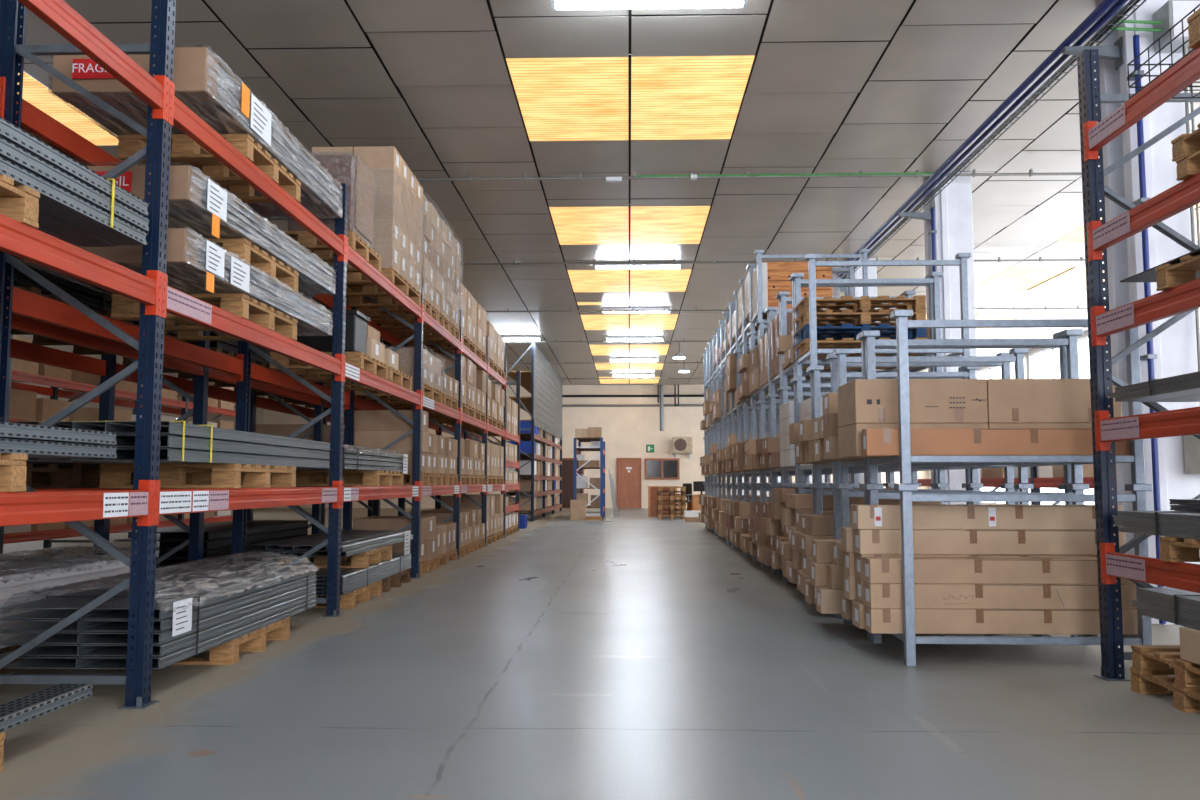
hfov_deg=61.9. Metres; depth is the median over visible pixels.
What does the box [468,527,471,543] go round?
carton
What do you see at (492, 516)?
carton
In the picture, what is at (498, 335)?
carton
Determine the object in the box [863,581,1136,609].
carton
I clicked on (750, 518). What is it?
carton
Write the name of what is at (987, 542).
carton
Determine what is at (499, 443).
carton
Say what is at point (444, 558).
pallet
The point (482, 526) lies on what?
carton
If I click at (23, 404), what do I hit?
carton
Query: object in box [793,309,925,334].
pallet
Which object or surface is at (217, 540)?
bundle
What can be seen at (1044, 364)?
window
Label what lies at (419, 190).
carton
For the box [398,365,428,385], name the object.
carton
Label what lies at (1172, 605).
bundle
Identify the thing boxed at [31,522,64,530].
carton
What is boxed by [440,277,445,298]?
carton
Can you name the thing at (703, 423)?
carton
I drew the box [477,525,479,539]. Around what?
carton
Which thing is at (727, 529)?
carton
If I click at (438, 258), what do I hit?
carton
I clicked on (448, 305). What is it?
carton
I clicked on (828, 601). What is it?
carton
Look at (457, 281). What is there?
carton
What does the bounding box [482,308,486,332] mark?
carton
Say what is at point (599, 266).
tube light
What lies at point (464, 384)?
carton
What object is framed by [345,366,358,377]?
print
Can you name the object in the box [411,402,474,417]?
pallet
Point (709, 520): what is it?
carton
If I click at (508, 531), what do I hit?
pallet
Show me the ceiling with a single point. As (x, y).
(456, 84)
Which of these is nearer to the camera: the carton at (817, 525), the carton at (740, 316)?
the carton at (817, 525)
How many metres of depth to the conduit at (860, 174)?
12.50 m
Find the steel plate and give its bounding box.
[1120,248,1199,282]
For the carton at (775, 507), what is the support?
on the carton at (782, 526)
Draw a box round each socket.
[551,0,555,10]
[743,0,746,7]
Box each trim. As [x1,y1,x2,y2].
[18,0,1196,383]
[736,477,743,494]
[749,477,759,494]
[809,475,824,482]
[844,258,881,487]
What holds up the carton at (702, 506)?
on the carton
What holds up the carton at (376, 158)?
on the carton at (386, 182)
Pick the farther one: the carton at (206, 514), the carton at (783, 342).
the carton at (206, 514)
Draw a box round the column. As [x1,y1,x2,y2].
[923,172,980,504]
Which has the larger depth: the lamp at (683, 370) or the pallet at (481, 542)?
the lamp at (683, 370)
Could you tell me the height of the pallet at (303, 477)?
0.144 m
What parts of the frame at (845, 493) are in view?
post, post, rail, rail, post, post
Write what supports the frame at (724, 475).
on the frame at (724, 487)
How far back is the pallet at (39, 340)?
7.13 m
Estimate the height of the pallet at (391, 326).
0.144 m
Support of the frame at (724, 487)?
on the floor
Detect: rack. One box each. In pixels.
[0,0,519,708]
[0,335,235,558]
[5,301,411,569]
[504,343,562,521]
[573,438,604,519]
[918,466,1112,504]
[1077,46,1199,680]
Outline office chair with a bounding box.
[674,483,691,516]
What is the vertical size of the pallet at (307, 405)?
0.144 m
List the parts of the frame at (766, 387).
post, rail, post, rail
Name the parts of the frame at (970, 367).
post, rail, post, rail, rail, rail, post, rail, post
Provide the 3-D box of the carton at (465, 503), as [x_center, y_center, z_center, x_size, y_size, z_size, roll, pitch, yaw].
[-2.291,1.796,16.963,0.781,0.341,0.450,0,-5,1]
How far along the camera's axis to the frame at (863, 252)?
12.83 m
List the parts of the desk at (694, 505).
panel, drawer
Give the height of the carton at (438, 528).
0.361 m
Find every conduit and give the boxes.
[414,169,1081,181]
[460,256,1084,265]
[486,306,1086,312]
[504,338,996,342]
[506,377,703,379]
[507,361,703,363]
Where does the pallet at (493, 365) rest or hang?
on the rack at (144, 502)
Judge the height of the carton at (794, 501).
0.131 m
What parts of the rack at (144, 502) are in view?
foot plate, foot plate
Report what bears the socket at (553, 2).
attached to the tube light at (561, 4)
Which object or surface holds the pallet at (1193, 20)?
on the rack at (1113, 564)
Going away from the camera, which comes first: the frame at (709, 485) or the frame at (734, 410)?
the frame at (734, 410)
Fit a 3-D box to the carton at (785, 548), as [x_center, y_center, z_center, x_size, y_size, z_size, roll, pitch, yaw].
[2.449,1.429,9.443,1.452,0.161,0.240,0,-5,2]
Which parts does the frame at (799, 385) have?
post, rail, post, rail, rail, rail, post, post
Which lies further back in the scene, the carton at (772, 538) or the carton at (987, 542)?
the carton at (772, 538)
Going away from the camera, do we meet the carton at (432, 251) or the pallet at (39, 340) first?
the pallet at (39, 340)
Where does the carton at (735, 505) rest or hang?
on the carton
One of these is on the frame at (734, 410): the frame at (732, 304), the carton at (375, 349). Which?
the frame at (732, 304)
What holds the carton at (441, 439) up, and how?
on the carton at (441, 458)
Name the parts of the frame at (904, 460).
post, rail, post, rail, rail, rail, rail, post, rail, post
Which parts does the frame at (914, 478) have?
post, rail, post, rail, rail, post, post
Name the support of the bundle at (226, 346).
on the pallet at (183, 375)
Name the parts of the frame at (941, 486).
post, post, rail, post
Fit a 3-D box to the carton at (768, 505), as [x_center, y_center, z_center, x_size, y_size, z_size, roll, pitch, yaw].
[2.552,1.205,10.864,1.451,0.166,0.240,0,-5,2]
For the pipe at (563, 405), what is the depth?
40.61 m
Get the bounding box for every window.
[17,72,118,144]
[567,269,691,292]
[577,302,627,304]
[581,313,677,329]
[589,344,668,355]
[595,363,663,369]
[599,377,659,383]
[645,458,679,479]
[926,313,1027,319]
[975,267,1104,289]
[977,357,1030,504]
[1031,337,1093,504]
[1057,203,1199,240]
[1096,0,1199,624]
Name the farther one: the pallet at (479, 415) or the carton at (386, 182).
the pallet at (479, 415)
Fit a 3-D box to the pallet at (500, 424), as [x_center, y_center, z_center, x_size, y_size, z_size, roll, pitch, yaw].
[-2.244,0.464,18.572,0.800,0.144,1.120,0,-5,1]
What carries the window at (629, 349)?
attached to the ceiling
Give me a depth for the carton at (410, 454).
11.34 m
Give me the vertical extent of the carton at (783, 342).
0.171 m
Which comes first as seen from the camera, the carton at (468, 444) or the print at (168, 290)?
the print at (168, 290)
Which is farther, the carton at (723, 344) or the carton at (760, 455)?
the carton at (723, 344)
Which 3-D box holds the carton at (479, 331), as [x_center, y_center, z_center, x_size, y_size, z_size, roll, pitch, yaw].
[-2.306,-0.988,15.957,0.782,0.361,0.490,0,-5,1]
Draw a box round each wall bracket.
[840,287,846,292]
[897,207,933,220]
[1062,37,1123,69]
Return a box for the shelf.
[576,448,603,507]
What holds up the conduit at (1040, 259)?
attached to the ceiling
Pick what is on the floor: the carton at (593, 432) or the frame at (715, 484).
the frame at (715, 484)
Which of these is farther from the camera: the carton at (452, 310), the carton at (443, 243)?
the carton at (452, 310)
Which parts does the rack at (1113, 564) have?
foot plate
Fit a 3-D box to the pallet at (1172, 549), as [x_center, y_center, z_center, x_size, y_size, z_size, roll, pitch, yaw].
[3.089,0.679,4.372,0.800,0.115,0.900,0,-5,2]
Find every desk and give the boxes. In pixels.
[647,486,676,516]
[678,494,721,512]
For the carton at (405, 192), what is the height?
0.246 m
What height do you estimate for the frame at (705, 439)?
1.028 m
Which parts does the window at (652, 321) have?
pane, pane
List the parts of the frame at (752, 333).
post, rail, post, rail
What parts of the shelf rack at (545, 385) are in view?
cage shelf, cage shelf, cage post, shelf, panel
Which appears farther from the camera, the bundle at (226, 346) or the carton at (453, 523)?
the carton at (453, 523)
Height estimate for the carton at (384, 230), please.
0.246 m
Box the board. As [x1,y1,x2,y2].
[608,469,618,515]
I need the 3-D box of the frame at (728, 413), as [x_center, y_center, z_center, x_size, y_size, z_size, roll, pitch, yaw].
[2.876,-0.146,16.922,1.456,1.018,0.918,0,-5,2]
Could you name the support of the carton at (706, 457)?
on the carton at (706, 466)
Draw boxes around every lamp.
[672,353,685,358]
[678,367,689,372]
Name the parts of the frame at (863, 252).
post, rail, post, rail, rail, rail, post, post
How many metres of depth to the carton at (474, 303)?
15.49 m
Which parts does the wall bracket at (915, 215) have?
arm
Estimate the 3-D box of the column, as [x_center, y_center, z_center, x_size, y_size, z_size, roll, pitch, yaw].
[4.504,-0.397,12.775,0.470,5.000,0.510,0,-5,2]
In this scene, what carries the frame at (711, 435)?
on the frame at (712, 486)
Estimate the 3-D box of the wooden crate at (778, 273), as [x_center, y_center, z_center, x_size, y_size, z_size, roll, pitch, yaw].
[2.554,-1.447,13.228,0.900,0.634,0.702,0,-5,2]
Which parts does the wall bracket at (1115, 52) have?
arm, plate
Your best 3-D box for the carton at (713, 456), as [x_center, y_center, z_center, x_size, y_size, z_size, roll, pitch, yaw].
[2.886,1.139,19.492,1.402,0.201,0.360,0,-5,2]
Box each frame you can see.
[702,350,720,392]
[703,390,706,436]
[703,437,768,481]
[704,483,766,528]
[705,344,720,388]
[706,436,769,481]
[706,483,769,530]
[708,336,716,384]
[709,382,720,432]
[709,433,777,481]
[709,483,736,534]
[712,331,724,380]
[712,376,736,430]
[712,431,725,482]
[713,483,721,537]
[715,323,724,375]
[716,371,725,428]
[716,428,791,482]
[717,483,722,539]
[719,312,729,369]
[720,366,730,425]
[720,423,805,482]
[721,483,727,543]
[724,303,749,358]
[724,364,749,422]
[725,420,808,482]
[725,483,808,546]
[729,293,757,353]
[730,419,825,482]
[730,483,808,550]
[731,351,778,418]
[734,281,764,349]
[735,343,779,415]
[735,412,830,482]
[736,483,836,555]
[740,267,848,340]
[741,333,810,410]
[742,407,852,482]
[743,483,850,560]
[747,249,869,330]
[748,322,830,405]
[749,401,857,482]
[750,483,866,566]
[757,309,884,400]
[758,395,888,482]
[759,483,888,573]
[766,293,904,393]
[767,387,899,482]
[769,483,897,581]
[777,275,934,385]
[779,378,937,482]
[780,483,937,591]
[791,253,970,376]
[793,367,969,482]
[794,483,970,592]
[809,353,1013,482]
[811,483,1014,617]
[833,332,1070,482]
[836,484,1076,640]
[860,310,1144,483]
[863,484,1152,665]
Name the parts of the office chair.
backrest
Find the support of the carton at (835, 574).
on the carton at (828, 601)
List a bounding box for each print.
[105,496,127,512]
[131,496,146,504]
[161,495,189,509]
[168,290,210,314]
[176,606,187,629]
[194,494,207,507]
[208,246,220,270]
[210,186,222,211]
[210,494,227,500]
[233,262,245,284]
[253,102,266,132]
[322,490,336,495]
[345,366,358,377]
[1089,107,1123,138]
[1093,216,1126,239]
[1097,307,1131,325]
[1101,420,1137,430]
[1107,558,1143,570]
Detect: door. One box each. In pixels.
[562,458,583,507]
[617,458,640,507]
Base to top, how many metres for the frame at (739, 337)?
0.928 m
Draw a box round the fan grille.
[674,439,686,450]
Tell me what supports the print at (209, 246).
attached to the wrapped package at (195, 264)
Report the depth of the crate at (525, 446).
27.16 m
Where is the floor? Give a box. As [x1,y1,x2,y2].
[0,508,1199,799]
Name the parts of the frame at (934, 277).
post, rail, post, rail, rail, rail, rail, post, rail, post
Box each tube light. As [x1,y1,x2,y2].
[501,336,540,340]
[551,0,746,10]
[594,264,681,269]
[601,308,670,312]
[606,337,663,340]
[609,358,658,361]
[612,374,654,376]
[975,310,1008,312]
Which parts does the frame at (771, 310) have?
post, rail, post, rail, rail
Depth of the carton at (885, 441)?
5.92 m
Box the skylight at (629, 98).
[506,55,754,140]
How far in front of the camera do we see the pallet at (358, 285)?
10.54 m
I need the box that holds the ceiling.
[18,0,1199,384]
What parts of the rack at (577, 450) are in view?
panel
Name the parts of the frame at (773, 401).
post, rail, post, rail, rail, post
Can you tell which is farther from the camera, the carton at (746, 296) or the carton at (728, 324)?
the carton at (728, 324)
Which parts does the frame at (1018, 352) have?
post, rail, post, rail, rail, rail, post, rail, post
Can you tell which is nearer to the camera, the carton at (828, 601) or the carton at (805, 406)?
the carton at (828, 601)
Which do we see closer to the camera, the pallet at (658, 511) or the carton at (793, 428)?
the carton at (793, 428)
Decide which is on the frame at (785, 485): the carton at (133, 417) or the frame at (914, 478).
the frame at (914, 478)
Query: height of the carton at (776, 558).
0.171 m
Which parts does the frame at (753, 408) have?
post, post, rail, post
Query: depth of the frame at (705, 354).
23.07 m
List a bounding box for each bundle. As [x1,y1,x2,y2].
[0,116,148,246]
[0,422,116,457]
[0,545,130,648]
[0,552,318,668]
[0,684,92,732]
[8,256,177,333]
[9,421,329,467]
[26,458,99,465]
[114,520,307,575]
[182,331,302,375]
[247,530,412,557]
[296,444,407,473]
[296,553,411,594]
[1110,371,1199,401]
[1113,511,1199,539]
[1132,587,1199,629]
[1169,499,1199,510]
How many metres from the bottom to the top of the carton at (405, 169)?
0.246 m
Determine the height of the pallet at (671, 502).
0.132 m
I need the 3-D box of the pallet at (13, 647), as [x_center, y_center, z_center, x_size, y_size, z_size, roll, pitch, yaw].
[-3.681,1.451,5.609,0.800,0.144,1.000,0,-5,1]
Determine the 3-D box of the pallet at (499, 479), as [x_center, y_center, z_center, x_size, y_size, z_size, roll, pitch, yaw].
[-2.244,1.481,18.488,0.800,0.144,1.120,0,-5,1]
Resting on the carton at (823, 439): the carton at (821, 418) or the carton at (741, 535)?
the carton at (821, 418)
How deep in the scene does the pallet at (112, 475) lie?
5.88 m
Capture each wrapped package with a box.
[19,225,332,335]
[48,43,342,218]
[78,162,335,294]
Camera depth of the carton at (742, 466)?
13.71 m
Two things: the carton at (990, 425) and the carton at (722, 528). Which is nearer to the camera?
the carton at (990, 425)
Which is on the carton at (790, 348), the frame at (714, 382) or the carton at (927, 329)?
the carton at (927, 329)
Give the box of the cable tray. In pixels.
[842,0,1146,278]
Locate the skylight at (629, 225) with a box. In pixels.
[549,205,709,244]
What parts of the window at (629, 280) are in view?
pane, pane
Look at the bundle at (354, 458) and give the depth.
9.11 m
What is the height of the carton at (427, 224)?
0.243 m
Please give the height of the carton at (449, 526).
0.361 m
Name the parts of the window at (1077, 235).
pane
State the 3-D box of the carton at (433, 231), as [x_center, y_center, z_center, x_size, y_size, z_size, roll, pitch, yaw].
[-2.414,-1.977,12.097,0.782,0.243,0.350,0,-5,1]
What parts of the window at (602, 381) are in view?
pane, pane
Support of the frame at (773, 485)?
on the floor
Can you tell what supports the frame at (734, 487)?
on the floor
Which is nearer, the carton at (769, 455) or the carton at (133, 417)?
the carton at (769, 455)
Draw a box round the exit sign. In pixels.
[646,445,653,452]
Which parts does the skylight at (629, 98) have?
pane, pane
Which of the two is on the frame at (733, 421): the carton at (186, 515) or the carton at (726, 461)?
the carton at (726, 461)
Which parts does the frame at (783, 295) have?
post, rail, post, rail, rail, rail, rail, rail, post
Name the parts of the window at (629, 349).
pane, pane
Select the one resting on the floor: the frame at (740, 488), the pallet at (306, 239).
the frame at (740, 488)
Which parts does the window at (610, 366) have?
pane, pane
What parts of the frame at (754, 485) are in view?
post, rail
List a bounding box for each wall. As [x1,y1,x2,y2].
[11,335,263,508]
[264,384,928,507]
[928,331,1112,504]
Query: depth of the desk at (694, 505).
31.47 m
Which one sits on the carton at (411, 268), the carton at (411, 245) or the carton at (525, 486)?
the carton at (411, 245)
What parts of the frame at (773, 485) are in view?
post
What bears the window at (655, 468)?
in the wall at (626, 431)
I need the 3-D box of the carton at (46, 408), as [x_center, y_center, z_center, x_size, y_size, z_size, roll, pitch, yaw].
[-8.399,0.177,14.734,0.800,0.350,0.700,0,-5,2]
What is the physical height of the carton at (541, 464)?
0.400 m
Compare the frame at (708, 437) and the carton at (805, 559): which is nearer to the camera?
the carton at (805, 559)
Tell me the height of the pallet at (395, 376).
0.144 m
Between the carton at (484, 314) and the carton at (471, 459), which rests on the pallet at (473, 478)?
the carton at (471, 459)
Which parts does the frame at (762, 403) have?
post, rail, post, rail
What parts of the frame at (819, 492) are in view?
post, post, rail, post, post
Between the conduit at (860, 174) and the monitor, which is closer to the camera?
the conduit at (860, 174)
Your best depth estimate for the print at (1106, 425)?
5.26 m
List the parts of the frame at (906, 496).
post, rail, post, rail, rail, rail, post, rail, post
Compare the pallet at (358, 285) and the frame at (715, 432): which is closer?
the pallet at (358, 285)
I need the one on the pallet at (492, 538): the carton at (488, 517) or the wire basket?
the carton at (488, 517)
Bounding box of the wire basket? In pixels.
[1127,4,1199,98]
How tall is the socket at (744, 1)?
0.090 m
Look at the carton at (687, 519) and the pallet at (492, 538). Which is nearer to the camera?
the pallet at (492, 538)
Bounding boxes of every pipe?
[562,395,703,396]
[562,404,702,406]
[658,385,678,430]
[837,0,1116,275]
[838,0,1127,276]
[928,208,936,271]
[1127,35,1165,623]
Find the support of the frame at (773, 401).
on the frame at (773, 485)
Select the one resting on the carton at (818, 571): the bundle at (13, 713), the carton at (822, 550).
the carton at (822, 550)
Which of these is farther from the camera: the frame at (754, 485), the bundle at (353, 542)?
the frame at (754, 485)
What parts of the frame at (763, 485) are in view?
post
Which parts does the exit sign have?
plate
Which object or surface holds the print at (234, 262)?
attached to the wrapped package at (195, 264)
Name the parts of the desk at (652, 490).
panel, panel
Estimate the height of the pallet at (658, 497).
0.132 m
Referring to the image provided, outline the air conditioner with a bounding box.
[672,437,691,458]
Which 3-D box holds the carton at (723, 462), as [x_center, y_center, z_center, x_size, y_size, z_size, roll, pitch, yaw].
[2.793,1.137,17.005,1.402,0.201,0.360,0,-5,2]
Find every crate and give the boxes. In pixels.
[297,310,369,353]
[508,441,535,453]
[519,515,527,528]
[520,421,535,433]
[757,261,832,318]
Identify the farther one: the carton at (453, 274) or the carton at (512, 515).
the carton at (512, 515)
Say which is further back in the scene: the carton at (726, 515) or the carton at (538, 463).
the carton at (538, 463)
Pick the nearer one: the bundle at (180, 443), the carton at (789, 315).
the bundle at (180, 443)
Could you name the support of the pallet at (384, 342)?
on the rack at (106, 367)
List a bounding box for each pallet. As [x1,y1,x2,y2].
[0,174,39,228]
[0,453,27,491]
[0,645,26,673]
[0,732,4,772]
[6,311,181,354]
[13,280,88,306]
[21,127,86,165]
[26,463,81,487]
[32,466,138,487]
[99,464,295,487]
[111,293,297,340]
[117,134,300,202]
[122,348,265,378]
[171,617,289,664]
[192,366,309,391]
[209,238,298,292]
[256,382,344,402]
[270,352,387,379]
[277,545,392,567]
[282,231,380,272]
[292,396,376,410]
[295,470,403,485]
[309,366,411,389]
[313,580,381,608]
[331,268,420,306]
[355,383,441,403]
[356,298,437,321]
[374,311,449,331]
[381,568,409,591]
[383,340,394,347]
[388,394,457,410]
[390,322,459,340]
[403,473,434,484]
[408,333,474,353]
[408,473,447,484]
[410,557,436,575]
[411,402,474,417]
[432,409,485,422]
[433,345,486,363]
[437,549,456,567]
[442,415,496,426]
[447,474,457,484]
[453,420,503,429]
[460,544,468,557]
[461,474,469,484]
[469,541,477,553]
[470,475,477,483]
[475,358,497,371]
[477,538,484,549]
[478,475,485,483]
[479,367,504,379]
[487,476,495,483]
[487,534,495,545]
[495,531,502,540]
[496,476,503,483]
[505,527,511,536]
[512,525,517,533]
[586,516,601,519]
[657,486,685,490]
[657,491,685,495]
[657,495,685,499]
[657,500,685,504]
[657,504,685,509]
[657,509,685,513]
[657,513,684,518]
[793,295,925,321]
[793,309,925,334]
[793,324,926,347]
[794,338,926,360]
[1130,667,1199,712]
[1131,645,1199,687]
[1155,255,1199,290]
[1159,536,1199,561]
[1171,123,1199,161]
[1176,150,1199,180]
[1187,8,1199,48]
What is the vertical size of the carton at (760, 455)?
0.181 m
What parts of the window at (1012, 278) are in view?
pane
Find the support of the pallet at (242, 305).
on the rack at (144, 502)
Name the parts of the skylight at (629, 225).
pane, pane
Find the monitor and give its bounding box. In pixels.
[693,481,709,494]
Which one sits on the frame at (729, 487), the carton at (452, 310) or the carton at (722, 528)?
the carton at (722, 528)
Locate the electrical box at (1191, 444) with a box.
[1183,435,1199,473]
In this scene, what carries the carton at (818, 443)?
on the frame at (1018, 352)
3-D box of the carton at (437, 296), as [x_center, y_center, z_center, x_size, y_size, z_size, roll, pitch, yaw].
[-2.397,-1.221,12.396,0.782,0.243,0.350,0,-5,1]
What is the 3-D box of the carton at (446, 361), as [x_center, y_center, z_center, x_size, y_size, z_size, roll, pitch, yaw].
[-2.356,-0.464,14.410,0.781,0.341,0.490,0,-5,1]
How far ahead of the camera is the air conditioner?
40.16 m
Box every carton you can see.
[4,524,30,533]
[9,388,36,420]
[11,364,71,381]
[12,335,38,374]
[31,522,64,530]
[36,398,69,420]
[62,370,131,392]
[65,520,93,527]
[70,408,130,420]
[110,517,126,524]
[116,382,176,400]
[127,517,136,522]
[131,415,175,420]
[159,514,172,520]
[164,392,217,407]
[173,513,189,518]
[180,421,216,427]
[187,420,233,429]
[188,385,233,409]
[204,511,213,516]
[214,510,230,515]
[256,424,332,442]
[288,155,373,246]
[312,147,353,155]
[351,243,400,274]
[353,517,429,540]
[354,146,401,179]
[354,410,427,431]
[354,431,428,451]
[362,279,428,301]
[366,338,384,362]
[367,325,379,341]
[368,516,435,537]
[371,170,401,202]
[372,219,400,250]
[373,195,400,227]
[384,349,398,369]
[384,452,426,472]
[385,348,429,368]
[392,539,427,562]
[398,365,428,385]
[399,253,407,281]
[400,229,407,258]
[401,158,409,189]
[401,182,408,212]
[401,205,408,235]
[405,512,463,529]
[408,215,415,243]
[408,237,415,265]
[408,260,414,288]
[409,170,416,199]
[409,192,415,221]
[415,223,421,250]
[415,246,421,272]
[415,267,421,293]
[416,180,422,208]
[416,201,422,229]
[421,511,468,528]
[422,215,431,242]
[422,236,428,260]
[422,256,430,282]
[422,510,475,525]
[423,194,429,218]
[426,433,432,452]
[427,453,431,472]
[427,536,436,559]
[429,243,435,268]
[429,266,434,288]
[429,284,434,305]
[429,354,434,372]
[429,370,434,387]
[430,203,436,229]
[430,509,480,524]
[431,226,434,247]
[432,354,465,380]
[432,453,437,472]
[433,434,437,453]
[434,290,439,311]
[434,373,442,391]
[435,213,440,235]
[435,231,441,255]
[435,251,440,273]
[435,270,441,293]
[435,357,440,374]
[436,522,455,549]
[436,524,451,551]
[436,525,446,553]
[436,526,441,555]
[438,435,444,454]
[438,454,444,472]
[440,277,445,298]
[440,295,446,317]
[441,219,446,243]
[441,239,445,260]
[441,257,446,280]
[441,373,447,394]
[441,496,489,515]
[442,455,448,473]
[445,437,463,455]
[445,438,452,455]
[446,244,450,266]
[446,281,451,303]
[446,302,449,320]
[447,226,452,249]
[447,264,451,284]
[448,376,452,397]
[448,456,453,473]
[448,495,494,515]
[450,289,453,306]
[450,305,455,326]
[451,236,454,255]
[451,252,454,272]
[451,271,454,291]
[452,378,466,403]
[453,379,458,399]
[453,439,457,456]
[454,292,458,312]
[454,457,456,473]
[455,239,460,261]
[455,257,459,278]
[455,274,459,295]
[456,311,458,329]
[459,283,466,312]
[460,529,464,547]
[461,456,465,473]
[461,494,502,512]
[462,310,466,335]
[464,440,473,457]
[464,457,469,474]
[465,528,467,544]
[466,290,471,318]
[466,314,471,340]
[466,321,493,360]
[466,358,472,383]
[466,381,471,406]
[467,396,508,432]
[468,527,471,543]
[469,398,510,433]
[469,525,477,541]
[470,457,472,474]
[472,297,476,323]
[472,320,476,345]
[472,364,476,387]
[472,386,475,408]
[473,458,477,474]
[474,441,477,457]
[476,370,486,392]
[476,388,480,410]
[476,399,513,434]
[477,302,481,328]
[477,325,481,350]
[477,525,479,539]
[478,442,489,475]
[478,443,484,459]
[478,459,480,474]
[479,402,515,435]
[480,523,484,538]
[481,391,485,413]
[481,459,484,474]
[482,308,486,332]
[482,330,485,353]
[487,516,489,535]
[488,379,490,398]
[488,398,489,415]
[488,442,507,459]
[489,515,493,535]
[490,399,494,417]
[490,443,493,475]
[491,384,498,402]
[493,329,496,364]
[493,514,496,533]
[494,444,496,475]
[494,513,499,532]
[495,402,496,418]
[497,332,500,368]
[497,403,501,420]
[497,445,499,475]
[500,388,504,406]
[500,446,503,475]
[500,512,503,531]
[501,337,503,370]
[501,406,503,422]
[505,515,507,528]
[506,514,510,527]
[508,443,511,460]
[508,471,510,483]
[508,481,536,491]
[508,497,535,509]
[509,460,536,474]
[509,512,517,524]
[511,444,513,461]
[511,514,513,526]
[513,471,515,483]
[514,445,516,461]
[516,403,517,435]
[520,477,539,490]
[520,494,541,507]
[536,443,539,454]
[536,498,539,508]
[537,461,539,474]
[540,462,542,474]
[545,495,549,506]
[546,432,549,440]
[547,463,549,475]
[555,448,557,459]
[555,465,557,475]
[570,500,585,519]
[575,429,587,437]
[576,476,587,487]
[577,455,584,459]
[577,493,587,507]
[578,460,599,466]
[588,427,601,437]
[590,478,599,487]
[591,441,599,446]
[591,495,599,507]
[684,511,700,516]
[685,517,698,521]
[700,420,706,429]
[700,513,703,522]
[701,495,766,504]
[701,505,704,513]
[703,401,709,415]
[703,496,769,505]
[704,455,709,464]
[705,465,711,474]
[706,388,709,400]
[706,413,709,427]
[707,497,710,507]
[707,507,711,517]
[707,518,712,528]
[709,401,715,412]
[709,443,725,453]
[711,453,715,462]
[711,463,713,473]
[711,497,769,507]
[712,391,715,400]
[713,403,720,419]
[713,509,719,520]
[714,463,721,473]
[715,521,718,533]
[716,388,720,402]
[716,499,719,509]
[717,462,720,472]
[719,449,724,460]
[719,511,725,523]
[719,524,725,536]
[720,499,769,510]
[722,339,724,352]
[722,461,725,472]
[724,447,728,459]
[725,460,728,471]
[725,513,727,526]
[726,354,735,375]
[726,371,741,392]
[726,500,750,513]
[726,526,729,539]
[727,320,729,334]
[727,331,729,345]
[727,446,733,458]
[728,434,780,445]
[728,459,733,471]
[728,501,769,514]
[728,514,735,528]
[730,529,733,541]
[732,311,734,325]
[732,322,735,337]
[732,444,735,457]
[732,502,738,515]
[734,517,740,531]
[734,531,739,545]
[735,389,768,404]
[735,442,743,456]
[735,457,739,470]
[737,354,748,372]
[738,286,741,303]
[738,299,741,316]
[738,312,741,329]
[738,381,793,399]
[739,502,750,516]
[740,456,750,470]
[740,534,749,549]
[741,517,747,532]
[742,368,748,381]
[742,536,751,552]
[744,273,836,293]
[744,287,836,306]
[744,300,748,319]
[744,454,759,469]
[745,439,755,453]
[748,515,755,528]
[749,347,757,373]
[749,368,779,393]
[750,541,756,555]
[751,502,762,515]
[752,263,767,317]
[752,454,758,468]
[752,529,754,543]
[753,517,759,530]
[755,503,762,516]
[755,531,766,544]
[756,439,761,453]
[757,546,768,561]
[759,337,793,386]
[759,454,761,468]
[760,517,766,532]
[762,453,769,468]
[763,331,830,383]
[763,437,779,453]
[763,502,781,516]
[763,549,775,565]
[766,503,770,517]
[766,518,780,535]
[767,535,769,546]
[768,453,770,467]
[769,319,809,379]
[770,536,775,549]
[771,452,780,467]
[771,503,785,519]
[772,551,780,568]
[773,488,893,501]
[774,313,832,375]
[776,335,790,353]
[776,536,782,552]
[778,537,787,554]
[779,401,793,420]
[780,417,793,435]
[780,434,794,451]
[780,450,794,466]
[780,542,792,560]
[781,508,850,525]
[781,525,784,536]
[782,353,916,369]
[783,560,785,576]
[784,350,830,367]
[785,494,940,508]
[785,526,787,537]
[786,561,792,578]
[787,345,918,364]
[788,526,795,543]
[788,563,796,583]
[789,423,798,443]
[791,328,929,344]
[791,531,800,550]
[793,550,801,569]
[795,442,803,462]
[795,510,850,527]
[797,570,801,589]
[798,533,803,551]
[799,397,822,417]
[799,420,813,441]
[800,414,822,420]
[800,534,833,555]
[800,573,808,594]
[801,514,850,533]
[802,554,811,575]
[804,441,831,462]
[805,579,813,603]
[807,515,850,535]
[809,558,812,579]
[810,562,826,586]
[812,539,840,563]
[813,417,819,439]
[814,439,823,460]
[814,586,816,603]
[816,587,843,613]
[820,416,823,438]
[823,393,837,414]
[823,413,838,436]
[823,439,852,460]
[824,436,863,459]
[826,564,844,589]
[832,541,843,565]
[837,379,987,427]
[838,423,987,457]
[841,527,852,551]
[841,594,851,619]
[844,551,854,575]
[844,574,855,599]
[851,504,1121,529]
[852,601,863,628]
[853,529,1125,554]
[854,553,1096,578]
[855,577,863,603]
[862,428,1129,455]
[862,556,1134,583]
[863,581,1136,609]
[864,605,1137,634]
[982,468,1004,477]
[987,378,1121,423]
[988,423,1091,427]
[1014,466,1052,477]
[1052,464,1093,477]
[1179,627,1199,664]
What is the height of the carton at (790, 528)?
0.161 m
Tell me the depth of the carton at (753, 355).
13.01 m

